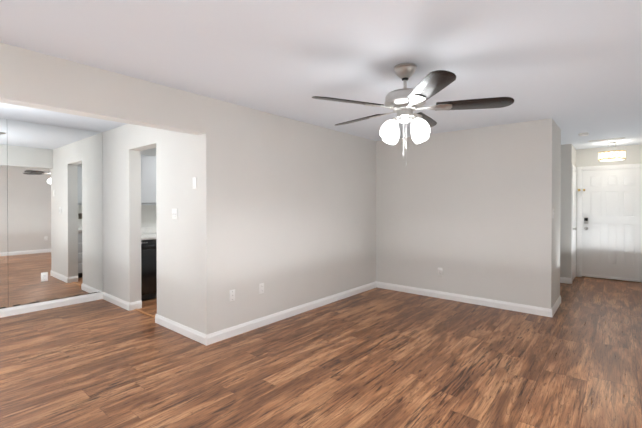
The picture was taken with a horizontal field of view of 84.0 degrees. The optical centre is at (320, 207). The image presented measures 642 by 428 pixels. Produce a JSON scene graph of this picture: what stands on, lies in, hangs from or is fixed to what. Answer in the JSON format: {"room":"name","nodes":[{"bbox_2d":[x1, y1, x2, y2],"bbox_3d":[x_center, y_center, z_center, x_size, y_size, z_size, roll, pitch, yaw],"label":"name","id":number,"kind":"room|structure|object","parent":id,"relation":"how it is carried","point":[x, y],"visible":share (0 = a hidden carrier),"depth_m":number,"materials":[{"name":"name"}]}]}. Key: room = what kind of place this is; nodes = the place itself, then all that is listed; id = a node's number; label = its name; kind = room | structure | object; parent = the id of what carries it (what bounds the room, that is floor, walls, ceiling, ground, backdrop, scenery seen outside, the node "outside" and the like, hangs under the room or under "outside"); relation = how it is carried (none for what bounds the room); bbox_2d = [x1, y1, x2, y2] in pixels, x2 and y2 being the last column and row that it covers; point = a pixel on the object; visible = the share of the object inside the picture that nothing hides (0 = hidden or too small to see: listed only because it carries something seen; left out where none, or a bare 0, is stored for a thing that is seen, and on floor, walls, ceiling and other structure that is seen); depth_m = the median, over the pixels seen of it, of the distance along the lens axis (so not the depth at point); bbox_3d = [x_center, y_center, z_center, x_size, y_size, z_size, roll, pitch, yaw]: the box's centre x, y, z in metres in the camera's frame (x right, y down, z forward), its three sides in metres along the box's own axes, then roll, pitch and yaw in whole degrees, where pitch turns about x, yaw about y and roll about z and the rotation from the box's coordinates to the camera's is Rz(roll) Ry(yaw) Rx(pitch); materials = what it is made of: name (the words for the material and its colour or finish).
{"room":"empty living room","nodes":[
{"label":"empty living room","id":0,"kind":"room"},
{"bbox_2d":[141,227,156,239],"bbox_3d":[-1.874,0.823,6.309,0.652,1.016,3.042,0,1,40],"label":"countertop","id":1,"kind":"structure","parent":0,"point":[148,233],"depth_m":5.64,"materials":[{"name":"white stone"}]},
{"bbox_2d":[0,276,641,427],"bbox_3d":[0.130,1.403,3.765,7.600,0.100,11.600,0,1,40],"label":"floor","id":2,"kind":"structure","parent":0,"point":[376,357],"depth_m":3.02,"materials":[{"name":"brown wood"}]},
{"bbox_2d":[134,309,154,318],"bbox_3d":[-2.167,1.344,4.468,0.720,0.008,0.040,0,1,40],"label":"threshold","id":3,"kind":"object","parent":2,"relation":"on","point":[146,313],"visible":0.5,"depth_m":4.50,"materials":[{"name":"brown wood"}]},
{"bbox_2d":[141,239,156,300],"bbox_3d":[-2.632,0.903,5.362,0.627,0.868,0.595,0,1,40],"label":"dishwasher","id":4,"kind":"object","parent":2,"relation":"on","point":[148,269],"visible":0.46,"depth_m":5.11,"materials":[{"name":"black plastic"}]},
{"bbox_2d":[0,42,641,334],"bbox_3d":[0.092,0.133,3.788,7.200,2.440,11.600,0,1,40],"label":"wall","id":5,"kind":"structure","parent":0,"point":[289,213],"depth_m":4.56,"materials":[{"name":"paint"}]},
{"bbox_2d":[0,118,7,308],"bbox_3d":[-4.216,0.079,4.001,0.006,2.332,1.060,0,1,40],"label":"mirror panel","id":6,"kind":"object","parent":5,"relation":"attached to","point":[3,227],"visible":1,"depth_m":4.38,"materials":[{"name":"clear glass"}]},
{"bbox_2d":[0,292,103,317],"bbox_3d":[-4.218,1.301,4.003,0.014,0.100,3.200,0,1,40],"label":"baseboard","id":7,"kind":"structure","parent":5,"relation":"attached to","point":[17,310],"depth_m":4.72,"materials":[{"name":"white wood"}]},
{"bbox_2d":[7,119,102,306],"bbox_3d":[-3.538,0.073,4.815,0.006,2.332,1.060,0,1,40],"label":"mirror panel","id":8,"kind":"object","parent":5,"relation":"attached to","point":[55,197],"visible":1,"depth_m":4.76,"materials":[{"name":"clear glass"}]},
{"bbox_2d":[41,272,47,281],"bbox_3d":[-3.638,0.916,4.689,0.009,0.117,0.072,0,1,40],"label":"outlet","id":9,"kind":"object","parent":8,"relation":"attached to","point":[44,276],"visible":1,"depth_m":4.68,"materials":[{"name":"white plastic"}]},
{"bbox_2d":[100,292,131,310],"bbox_3d":[-2.837,1.294,4.926,0.894,0.100,0.014,0,1,40],"label":"baseboard","id":10,"kind":"structure","parent":5,"relation":"attached to","point":[126,305],"depth_m":4.89,"materials":[{"name":"white wood"}]},
{"bbox_2d":[141,155,155,202],"bbox_3d":[-2.580,-0.426,5.708,0.325,0.730,1.220,0,1,40],"label":"upper cabinet","id":11,"kind":"object","parent":5,"relation":"attached to","point":[148,179],"depth_m":5.41,"materials":[{"name":"grey wood"}]},
{"bbox_2d":[172,209,177,218],"bbox_3d":[-1.599,0.072,3.882,0.116,0.117,0.018,0,1,40],"label":"double light switch","id":12,"kind":"object","parent":5,"relation":"attached to","point":[174,213],"visible":1,"depth_m":3.87,"materials":[{"name":"white plastic"}]},
{"bbox_2d":[155,314,203,343],"bbox_3d":[-1.546,1.302,3.850,1.024,0.100,0.014,0,1,40],"label":"baseboard","id":13,"kind":"structure","parent":5,"relation":"attached to","point":[202,338],"depth_m":3.80,"materials":[{"name":"white wood"}]},
{"bbox_2d":[192,177,196,188],"bbox_3d":[-1.288,-0.246,3.628,0.072,0.117,0.007,0,1,40],"label":"light switch","id":14,"kind":"object","parent":5,"relation":"attached to","point":[194,181],"visible":1,"depth_m":3.62,"materials":[{"name":"white plastic"}]},
{"bbox_2d":[229,289,234,301],"bbox_3d":[-0.927,0.923,3.731,0.014,0.117,0.072,0,1,40],"label":"outlet","id":15,"kind":"object","parent":5,"relation":"attached to","point":[231,295],"visible":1,"depth_m":3.72,"materials":[{"name":"white plastic"}]},
{"bbox_2d":[259,283,263,293],"bbox_3d":[-0.672,0.921,4.040,0.009,0.117,0.072,0,1,40],"label":"outlet","id":16,"kind":"object","parent":5,"relation":"attached to","point":[261,288],"visible":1,"depth_m":4.04,"materials":[{"name":"white plastic"}]},
{"bbox_2d":[204,281,375,345],"bbox_3d":[-0.099,1.296,4.727,0.014,0.100,3.214,0,1,40],"label":"baseboard","id":17,"kind":"structure","parent":5,"relation":"attached to","point":[223,334],"depth_m":4.24,"materials":[{"name":"white wood"}]},
{"bbox_2d":[438,268,442,275],"bbox_3d":[1.758,0.952,5.262,0.072,0.117,0.009,0,1,40],"label":"outlet","id":18,"kind":"object","parent":5,"relation":"attached to","point":[440,270],"visible":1,"depth_m":5.26,"materials":[{"name":"white plastic"}]},
{"bbox_2d":[376,281,555,316],"bbox_3d":[1.889,1.293,5.153,2.464,0.100,0.014,0,1,40],"label":"baseboard","id":19,"kind":"structure","parent":5,"relation":"attached to","point":[547,312],"depth_m":4.96,"materials":[{"name":"white wood"}]},
{"bbox_2d":[552,296,560,309],"bbox_3d":[3.117,1.296,4.714,0.014,0.100,0.845,0,1,40],"label":"baseboard","id":20,"kind":"structure","parent":5,"relation":"attached to","point":[558,302],"depth_m":4.73,"materials":[{"name":"white wood"}]},
{"bbox_2d":[560,277,571,283],"bbox_3d":[3.893,1.282,6.620,1.264,0.100,0.034,0,1,40],"label":"baseboard","id":21,"kind":"structure","parent":5,"relation":"attached to","point":[562,279],"depth_m":6.26,"materials":[{"name":"white wood"}]},
{"bbox_2d":[571,164,576,280],"bbox_3d":[4.633,0.288,6.526,0.014,2.090,0.740,0,1,40],"label":"door frame","id":22,"kind":"structure","parent":5,"relation":"attached to","point":[574,167],"depth_m":6.25,"materials":[{"name":"white wood"}]},
{"bbox_2d":[573,169,576,279],"bbox_3d":[4.656,0.314,6.507,0.070,2.015,0.614,0,1,40],"label":"closet door","id":23,"kind":"structure","parent":5,"relation":"in","point":[574,205],"depth_m":6.57,"materials":[{"name":"white wood"}]},
{"bbox_2d":[577,163,641,276],"bbox_3d":[5.367,0.280,6.574,1.040,2.105,0.166,0,1,40],"label":"door frame","id":24,"kind":"structure","parent":5,"relation":"attached to","point":[579,212],"depth_m":6.81,"materials":[{"name":"white wood"}]},
{"bbox_2d":[578,168,641,281],"bbox_3d":[5.276,0.314,6.509,0.963,2.014,0.216,0,1,40],"label":"entry door","id":25,"kind":"structure","parent":5,"relation":"in","point":[611,224],"depth_m":6.53,"materials":[{"name":"white wood"}]},
{"bbox_2d":[0,0,641,149],"bbox_3d":[0.130,-1.137,3.747,7.600,0.100,11.600,0,1,40],"label":"ceiling","id":26,"kind":"structure","parent":0,"point":[572,69],"depth_m":2.50,"materials":[{"name":"white paint"}]},
{"bbox_2d":[312,63,513,165],"bbox_3d":[0.646,-0.699,2.793,1.447,0.762,1.442,0,1,40],"label":"ceiling fan","id":27,"kind":"object","parent":26,"relation":"hanging from","point":[405,102],"visible":1,"depth_m":2.62,"materials":[{"name":"silver metal"}]},
{"bbox_2d":[588,137,624,141],"bbox_3d":[4.631,-1.097,5.789,0.460,0.008,0.100,0,1,40],"label":"ceiling vent","id":28,"kind":"object","parent":26,"relation":"in","point":[606,139],"visible":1,"depth_m":5.77,"materials":[{"name":"white"}]},
{"bbox_3d":[4.992,-1.018,6.048,0.265,0.172,0.306,0,1,40],"label":"pendant light","id":29,"kind":"object","parent":26,"relation":"hanging from","visible":0},
{"bbox_2d":[598,150,625,160],"bbox_3d":[4.960,-0.876,6.076,0.366,0.142,0.366,0,1,40],"label":"shade","id":30,"kind":"object","parent":29,"relation":"hanging from","point":[615,155],"visible":1,"depth_m":5.95,"materials":[{"name":"white glass"}]}
]}

